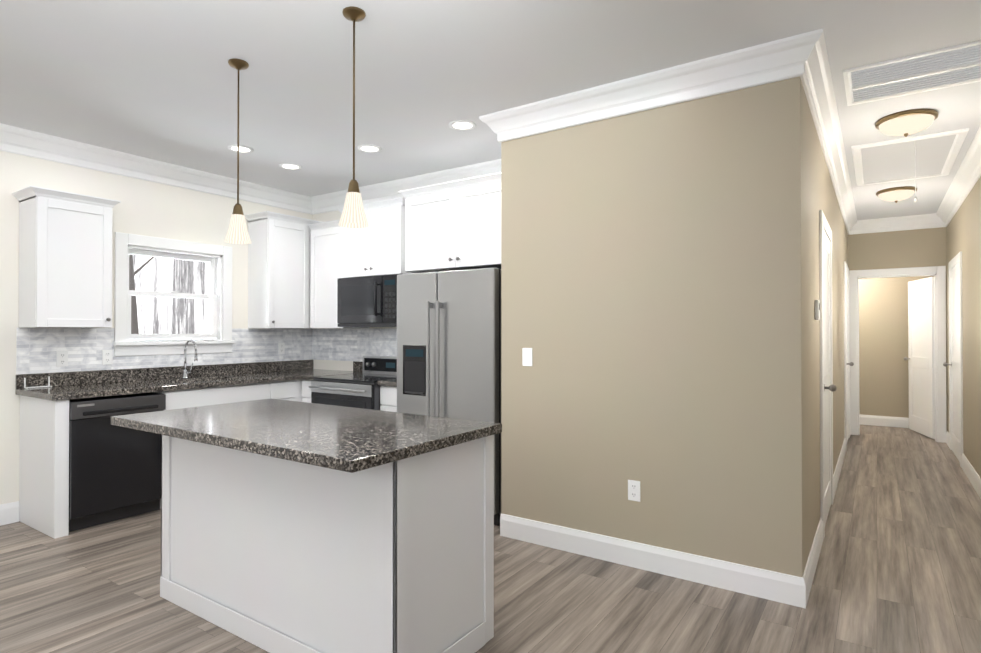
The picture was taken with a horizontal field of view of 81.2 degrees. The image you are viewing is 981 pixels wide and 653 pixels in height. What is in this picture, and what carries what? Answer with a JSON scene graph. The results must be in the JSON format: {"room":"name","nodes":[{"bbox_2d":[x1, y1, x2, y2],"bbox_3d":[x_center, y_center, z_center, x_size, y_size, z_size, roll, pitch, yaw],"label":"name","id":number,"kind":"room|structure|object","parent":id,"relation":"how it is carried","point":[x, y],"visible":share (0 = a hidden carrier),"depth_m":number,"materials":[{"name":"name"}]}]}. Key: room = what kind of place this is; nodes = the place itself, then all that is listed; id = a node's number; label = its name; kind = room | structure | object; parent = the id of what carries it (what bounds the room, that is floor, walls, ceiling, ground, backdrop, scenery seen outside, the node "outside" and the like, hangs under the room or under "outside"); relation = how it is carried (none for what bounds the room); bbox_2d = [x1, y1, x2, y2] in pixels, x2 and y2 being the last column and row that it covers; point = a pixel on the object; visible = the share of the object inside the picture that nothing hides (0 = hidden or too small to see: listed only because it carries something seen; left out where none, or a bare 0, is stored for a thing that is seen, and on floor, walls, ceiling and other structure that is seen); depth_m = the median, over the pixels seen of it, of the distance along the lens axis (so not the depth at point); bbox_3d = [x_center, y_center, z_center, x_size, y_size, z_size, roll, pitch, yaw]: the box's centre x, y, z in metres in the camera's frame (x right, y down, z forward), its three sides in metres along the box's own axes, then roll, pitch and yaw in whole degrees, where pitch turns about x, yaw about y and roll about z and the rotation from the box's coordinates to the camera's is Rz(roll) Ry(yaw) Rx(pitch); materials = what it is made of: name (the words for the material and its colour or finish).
{"room":"kitchen","nodes":[
{"label":"kitchen","id":0,"kind":"room"},
{"bbox_2d":[0,151,312,504],"bbox_3d":[-4.194,-0.011,2.877,0.160,2.740,8.260,0,-1,34],"label":"wall","id":1,"kind":"structure","parent":0,"point":[148,208],"depth_m":4.46,"materials":[{"name":"beige paint"}]},
{"bbox_2d":[0,501,18,525],"bbox_3d":[-4.872,1.280,1.707,0.016,0.140,5.578,0,-1,34],"label":"baseboard","id":2,"kind":"structure","parent":1,"relation":"attached to","point":[9,512],"depth_m":3.97,"materials":[{"name":"white wood"}]},
{"bbox_2d":[12,186,120,327],"bbox_3d":[-3.041,-0.462,4.117,0.362,0.940,0.544,0,-1,34],"label":"upper cabinet","id":3,"kind":"object","parent":1,"relation":"attached to","point":[65,259],"visible":1,"depth_m":3.99,"materials":[{"name":"white wood"}]},
{"bbox_2d":[0,123,311,214],"bbox_3d":[-4.096,-1.302,2.797,0.104,0.160,7.980,0,-1,34],"label":"crown molding","id":4,"kind":"structure","parent":1,"relation":"attached to","point":[16,140],"depth_m":4.64,"materials":[{"name":"white wood"}]},
{"bbox_2d":[16,328,311,373],"bbox_3d":[-2.614,0.181,5.067,0.006,0.327,2.540,0,-1,34],"label":"tile backsplash","id":5,"kind":"structure","parent":1,"relation":"attached to","point":[37,349],"depth_m":4.52,"materials":[{"name":"grey tile"}]},
{"bbox_2d":[56,351,67,366],"bbox_3d":[-3.167,0.239,4.234,0.009,0.115,0.072,0,-1,34],"label":"electrical outlet plate","id":6,"kind":"object","parent":5,"relation":"attached to","point":[61,358],"visible":1,"depth_m":4.23,"materials":[{"name":"white plastic"}]},
{"bbox_2d":[102,350,112,364],"bbox_3d":[-2.999,0.241,4.482,0.009,0.115,0.072,0,-1,34],"label":"electrical outlet plate","id":7,"kind":"object","parent":5,"relation":"attached to","point":[107,357],"visible":1,"depth_m":4.48,"materials":[{"name":"white plastic"}]},
{"bbox_2d":[278,343,284,353],"bbox_3d":[-2.115,0.221,5.792,0.009,0.115,0.072,0,-1,34],"label":"electrical outlet plate","id":8,"kind":"object","parent":5,"relation":"attached to","point":[281,348],"visible":1,"depth_m":5.79,"materials":[{"name":"white plastic"}]},
{"bbox_2d":[113,232,234,355],"bbox_3d":[-2.749,-0.253,4.974,0.210,0.985,1.006,0,-1,34],"label":"window","id":9,"kind":"structure","parent":1,"relation":"in","point":[218,339],"depth_m":4.93,"materials":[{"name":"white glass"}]},
{"bbox_2d":[244,211,320,328],"bbox_3d":[-1.979,-0.520,5.691,0.362,1.080,0.800,0,-1,34],"label":"upper cabinet","id":10,"kind":"object","parent":1,"relation":"attached to","point":[279,272],"visible":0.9,"depth_m":5.45,"materials":[{"name":"white wood"}]},
{"bbox_2d":[312,210,396,370],"bbox_3d":[-0.634,0.007,5.360,2.960,2.740,0.160,0,-1,34],"label":"wall","id":11,"kind":"structure","parent":0,"point":[332,364],"depth_m":5.95,"materials":[{"name":"beige paint"}]},
{"bbox_2d":[308,220,368,328],"bbox_3d":[-1.496,-0.491,5.629,0.481,1.020,0.362,0,-1,34],"label":"upper cabinet","id":12,"kind":"object","parent":11,"relation":"attached to","point":[326,257],"visible":0.48,"depth_m":5.53,"materials":[{"name":"white wood"}]},
{"bbox_2d":[312,329,396,361],"bbox_3d":[-1.081,0.184,5.560,1.935,0.327,0.006,0,-1,34],"label":"tile backsplash","id":13,"kind":"structure","parent":11,"relation":"attached to","point":[327,344],"depth_m":5.77,"materials":[{"name":"grey tile"}]},
{"bbox_2d":[336,197,413,277],"bbox_3d":[-0.990,-0.778,5.269,0.840,0.650,0.394,0,-1,34],"label":"upper cabinet","id":14,"kind":"object","parent":11,"relation":"attached to","point":[376,247],"visible":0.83,"depth_m":5.09,"materials":[{"name":"white wood"}]},
{"bbox_2d":[337,274,400,326],"bbox_3d":[-1.007,-0.222,5.239,0.756,0.447,0.456,0,-1,34],"label":"microwave","id":15,"kind":"object","parent":14,"relation":"attached to","point":[367,301],"visible":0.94,"depth_m":5.08,"materials":[{"name":"black metal"}]},
{"bbox_2d":[312,159,500,214],"bbox_3d":[-0.659,-1.284,5.227,2.840,0.160,0.104,0,-1,34],"label":"crown molding","id":16,"kind":"structure","parent":11,"relation":"attached to","point":[328,202],"depth_m":5.34,"materials":[{"name":"white wood"}]},
{"bbox_2d":[398,172,500,272],"bbox_3d":[-0.091,-0.744,4.470,1.048,0.630,0.712,0,-1,34],"label":"upper cabinet","id":17,"kind":"object","parent":11,"relation":"attached to","point":[453,225],"visible":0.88,"depth_m":4.20,"materials":[{"name":"white wood"}]},
{"bbox_2d":[0,424,980,652],"bbox_3d":[1.726,1.394,3.538,9.500,0.060,16.400,0,-1,34],"label":"floor","id":18,"kind":"structure","parent":0,"point":[898,568],"depth_m":2.91,"materials":[{"name":"brown wood"}]},
{"bbox_2d":[69,393,165,531],"bbox_3d":[-2.802,0.934,4.138,0.608,0.868,0.596,0,-1,34],"label":"dishwasher","id":19,"kind":"object","parent":18,"relation":"on","point":[114,473],"visible":0.81,"depth_m":3.93,"materials":[{"name":"black metal"}]},
{"bbox_2d":[15,360,351,538],"bbox_3d":[-2.347,0.859,4.877,0.652,1.030,2.543,0,-1,34],"label":"base cabinet","id":20,"kind":"object","parent":18,"relation":"on","point":[44,467],"visible":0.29,"depth_m":4.09,"materials":[{"name":"white wood"}]},
{"bbox_2d":[24,376,51,388],"bbox_3d":[-3.220,0.399,4.075,0.050,0.075,0.150,0,-1,34],"label":"wine rack","id":21,"kind":"object","parent":20,"relation":"on","point":[25,387],"visible":1,"depth_m":4.09,"materials":[{"name":"silver metal"}]},
{"bbox_2d":[182,339,197,378],"bbox_3d":[-2.537,0.275,4.867,0.209,0.335,0.086,0,-1,34],"label":"faucet","id":22,"kind":"object","parent":20,"relation":"on","point":[185,372],"visible":1,"depth_m":4.88,"materials":[{"name":"silver metal"}]},
{"bbox_2d":[160,435,493,652],"bbox_3d":[-0.819,0.912,2.700,1.613,0.890,0.644,0,-1,34],"label":"kitchen island","id":23,"kind":"object","parent":18,"relation":"on","point":[287,526],"depth_m":2.31,"materials":[{"name":"wood"}]},
{"bbox_2d":[111,399,501,474],"bbox_3d":[-0.878,0.447,2.619,1.660,0.040,0.870,0,-1,34],"label":"island countertop","id":24,"kind":"structure","parent":23,"relation":"on","point":[349,440],"depth_m":2.36,"materials":[{"name":"grey stone"}]},
{"bbox_2d":[301,361,396,411],"bbox_3d":[-1.018,0.861,5.120,1.342,1.030,0.652,0,-1,34],"label":"base cabinet","id":25,"kind":"object","parent":18,"relation":"on","point":[388,395],"visible":0.17,"depth_m":4.69,"materials":[{"name":"white wood"}]},
{"bbox_2d":[309,356,396,409],"bbox_3d":[-1.097,0.827,5.098,0.760,1.092,0.742,0,-1,34],"label":"range","id":26,"kind":"object","parent":18,"relation":"on","point":[359,390],"visible":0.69,"depth_m":4.91,"materials":[{"name":"grey metal"}]},
{"bbox_2d":[397,268,500,525],"bbox_3d":[-0.143,0.488,4.400,0.905,1.765,0.835,0,-1,34],"label":"refrigerator","id":27,"kind":"object","parent":18,"relation":"on","point":[448,344],"visible":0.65,"depth_m":4.05,"materials":[{"name":"grey metal"}]},
{"bbox_2d":[500,513,811,608],"bbox_3d":[0.794,1.292,3.253,1.756,0.140,0.016,0,-1,34],"label":"baseboard","id":28,"kind":"structure","parent":18,"relation":"on","point":[768,584],"depth_m":3.13,"materials":[{"name":"white wood"}]},
{"bbox_2d":[501,77,847,576],"bbox_3d":[2.396,0.010,5.648,1.740,2.740,5.730,0,-1,34],"label":"wall block","id":29,"kind":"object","parent":18,"relation":"on","point":[659,281],"visible":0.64,"depth_m":3.18,"materials":[{"name":"beige paint"}]},
{"bbox_2d":[522,348,531,365],"bbox_3d":[0.234,0.195,3.643,0.072,0.115,0.011,0,-1,34],"label":"switch plate","id":30,"kind":"object","parent":29,"relation":"attached to","point":[526,356],"visible":1,"depth_m":3.64,"materials":[{"name":"white plastic"}]},
{"bbox_2d":[628,480,639,501],"bbox_3d":[0.815,0.932,3.246,0.072,0.115,0.009,0,-1,34],"label":"electrical outlet plate","id":31,"kind":"object","parent":29,"relation":"attached to","point":[633,490],"visible":1,"depth_m":3.24,"materials":[{"name":"white plastic"}]},
{"bbox_2d":[815,300,819,319],"bbox_3d":[1.944,-0.097,3.402,0.024,0.120,0.090,0,-1,34],"label":"thermostat","id":32,"kind":"object","parent":29,"relation":"attached to","point":[817,309],"visible":0.98,"depth_m":3.37,"materials":[{"name":"white plastic"}]},
{"bbox_2d":[792,28,859,234],"bbox_3d":[3.086,-1.285,5.033,0.104,0.160,5.674,0,-1,34],"label":"crown molding","id":33,"kind":"structure","parent":29,"relation":"attached to","point":[804,57],"depth_m":3.43,"materials":[{"name":"white wood"}]},
{"bbox_2d":[819,210,836,539],"bbox_3d":[2.420,0.310,4.049,0.087,2.115,0.970,0,-1,34],"label":"door","id":34,"kind":"structure","parent":29,"relation":"attached to","point":[828,388],"depth_m":4.04,"materials":[{"name":"white wood"}]},
{"bbox_2d":[844,261,853,449],"bbox_3d":[4.270,0.331,6.788,0.087,2.115,0.980,0,-1,34],"label":"door","id":35,"kind":"structure","parent":29,"relation":"attached to","point":[847,363],"depth_m":6.84,"materials":[{"name":"white wood"}]},
{"bbox_2d":[804,518,822,581],"bbox_3d":[1.822,1.291,3.221,0.016,0.140,1.060,0,-1,34],"label":"baseboard","id":36,"kind":"structure","parent":18,"relation":"on","point":[812,561],"depth_m":3.22,"materials":[{"name":"white wood"}]},
{"bbox_2d":[833,438,845,499],"bbox_3d":[3.314,1.308,5.429,0.016,0.140,2.330,0,-1,34],"label":"baseboard","id":37,"kind":"structure","parent":18,"relation":"on","point":[836,475],"depth_m":5.23,"materials":[{"name":"white wood"}]},
{"bbox_2d":[0,0,980,219],"bbox_3d":[1.726,-1.426,3.559,9.500,0.100,16.400,0,-1,34],"label":"ceiling","id":38,"kind":"structure","parent":0,"point":[155,79],"depth_m":3.05,"materials":[{"name":"paint"}]},
{"bbox_2d":[224,58,250,243],"bbox_3d":[-1.320,-0.910,2.994,0.132,0.940,0.132,0,-1,34],"label":"pendant light","id":39,"kind":"object","parent":38,"relation":"hanging from","point":[237,232],"visible":1,"depth_m":2.97,"materials":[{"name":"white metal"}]},
{"bbox_2d":[228,145,253,152],"bbox_3d":[-1.925,-1.365,4.408,0.184,0.008,0.184,0,-1,34],"label":"recessed light","id":40,"kind":"object","parent":38,"relation":"in","point":[244,149],"visible":0.92,"depth_m":4.40,"materials":[{"name":"white plastic"}]},
{"bbox_2d":[279,163,301,169],"bbox_3d":[-1.705,-1.361,4.875,0.184,0.008,0.184,0,-1,34],"label":"recessed light","id":41,"kind":"object","parent":38,"relation":"in","point":[291,166],"visible":1,"depth_m":4.87,"materials":[{"name":"white plastic"}]},
{"bbox_2d":[338,6,368,227],"bbox_3d":[-0.602,-0.914,2.521,0.132,0.940,0.132,0,-1,34],"label":"pendant light","id":42,"kind":"object","parent":38,"relation":"hanging from","point":[353,215],"visible":1,"depth_m":2.50,"materials":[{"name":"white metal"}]},
{"bbox_2d":[357,144,381,152],"bbox_3d":[-0.929,-1.365,4.399,0.184,0.008,0.184,0,-1,34],"label":"recessed light","id":43,"kind":"object","parent":38,"relation":"in","point":[369,148],"visible":1,"depth_m":4.39,"materials":[{"name":"white plastic"}]},
{"bbox_2d":[449,120,475,129],"bbox_3d":[-0.191,-1.369,3.901,0.184,0.008,0.184,0,-1,34],"label":"recessed light","id":44,"kind":"object","parent":38,"relation":"in","point":[462,125],"visible":1,"depth_m":3.90,"materials":[{"name":"white plastic"}]},
{"bbox_2d":[479,35,795,142],"bbox_3d":[0.712,-1.298,3.276,1.824,0.160,0.104,0,-1,34],"label":"crown molding","id":45,"kind":"structure","parent":38,"relation":"attached to","point":[773,61],"depth_m":3.15,"materials":[{"name":"white wood"}]},
{"bbox_2d":[876,186,916,202],"bbox_3d":[4.058,-1.298,5.724,0.340,0.124,0.340,0,-1,34],"label":"flush-mount light","id":46,"kind":"object","parent":38,"relation":"attached to","point":[896,194],"visible":1,"depth_m":5.63,"materials":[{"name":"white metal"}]},
{"bbox_2d":[875,109,938,136],"bbox_3d":[2.742,-1.312,3.777,0.340,0.124,0.340,0,-1,34],"label":"flush-mount light","id":47,"kind":"object","parent":38,"relation":"attached to","point":[906,123],"visible":1,"depth_m":3.69,"materials":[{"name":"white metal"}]},
{"bbox_2d":[851,128,968,202],"bbox_3d":[3.412,-1.137,4.723,0.690,0.460,1.380,0,-1,34],"label":"attic hatch","id":48,"kind":"object","parent":38,"relation":"attached to","point":[920,157],"depth_m":4.60,"materials":[{"name":"paint"}]},
{"bbox_2d":[843,40,980,105],"bbox_3d":[2.361,-1.371,3.106,0.740,0.018,0.560,0,-1,34],"label":"ceiling vent","id":49,"kind":"object","parent":38,"relation":"in","point":[957,65],"visible":1,"depth_m":3.12,"materials":[{"name":"white metal"}]},
{"bbox_2d":[859,276,933,417],"bbox_3d":[4.838,0.032,8.602,3.320,2.740,0.160,0,-1,34],"label":"wall","id":50,"kind":"structure","parent":0,"point":[883,353],"depth_m":8.01,"materials":[{"name":"beige paint"}]},
{"bbox_2d":[860,414,908,427],"bbox_3d":[4.789,1.331,8.520,3.000,0.140,0.016,0,-1,34],"label":"baseboard","id":51,"kind":"structure","parent":50,"relation":"attached to","point":[902,422],"depth_m":8.02,"materials":[{"name":"white wood"}]},
{"bbox_2d":[848,227,947,430],"bbox_3d":[5.079,0.021,7.173,1.000,2.740,0.120,0,-1,34],"label":"wall","id":52,"kind":"structure","parent":0,"point":[905,249],"depth_m":7.10,"materials":[{"name":"beige paint"}]},
{"bbox_2d":[849,266,946,442],"bbox_3d":[5.079,0.334,7.171,0.979,2.115,0.156,0,-1,34],"label":"door frame","id":53,"kind":"structure","parent":52,"relation":"attached to","point":[938,273],"depth_m":6.98,"materials":[{"name":"white wood"}]},
{"bbox_2d":[903,277,934,438],"bbox_3d":[5.561,0.387,7.384,0.188,1.988,0.766,0,0,18],"label":"door","id":54,"kind":"structure","parent":53,"relation":"attached to","point":[921,365],"depth_m":7.35,"materials":[{"name":"white wood"}]},
{"bbox_2d":[860,213,935,233],"bbox_3d":[5.020,-1.270,7.087,0.750,0.160,0.104,0,-1,34],"label":"crown molding","id":55,"kind":"structure","parent":52,"relation":"attached to","point":[924,221],"depth_m":7.07,"materials":[{"name":"white wood"}]},
{"bbox_2d":[946,176,980,477],"bbox_3d":[4.300,0.005,4.984,0.160,2.740,6.760,0,-1,34],"label":"wall","id":56,"kind":"structure","parent":0,"point":[963,230],"depth_m":5.12,"materials":[{"name":"beige paint"}]},
{"bbox_2d":[946,431,949,447],"bbox_3d":[5.336,1.317,6.664,0.016,0.140,0.420,0,-1,34],"label":"baseboard","id":57,"kind":"structure","parent":56,"relation":"attached to","point":[947,434],"depth_m":6.70,"materials":[{"name":"white wood"}]},
{"bbox_2d":[943,251,962,465],"bbox_3d":[4.886,0.325,6.070,0.087,2.115,1.080,0,-1,34],"label":"door","id":58,"kind":"structure","parent":56,"relation":"attached to","point":[955,364],"depth_m":6.03,"materials":[{"name":"white wood"}]},
{"bbox_2d":[936,125,980,227],"bbox_3d":[3.829,-1.289,4.531,0.104,0.160,5.674,0,-1,34],"label":"crown molding","id":59,"kind":"structure","parent":56,"relation":"attached to","point":[968,173],"depth_m":5.13,"materials":[{"name":"white wood"}]},
{"bbox_2d":[961,453,980,497],"bbox_3d":[3.474,1.297,3.909,0.016,0.140,4.070,0,-1,34],"label":"baseboard","id":60,"kind":"structure","parent":56,"relation":"attached to","point":[968,469],"depth_m":5.00,"materials":[{"name":"white wood"}]},
{"label":"outside","id":61,"kind":"structure","parent":0,"visible":0},
{"bbox_2d":[131,255,210,333],"bbox_3d":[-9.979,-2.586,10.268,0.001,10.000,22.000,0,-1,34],"label":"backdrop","id":62,"kind":"structure","parent":61,"point":[165,304],"depth_m":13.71,"materials":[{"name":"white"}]},
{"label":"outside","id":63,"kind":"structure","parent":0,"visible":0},
{"bbox_2d":[129,254,205,333],"bbox_3d":[-7.243,-1.895,9.131,4.938,7.612,11.831,0,-1,34],"label":"trees","id":64,"kind":"object","parent":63,"point":[134,316],"depth_m":11.45,"materials":[{"name":"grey plant"}]}
]}

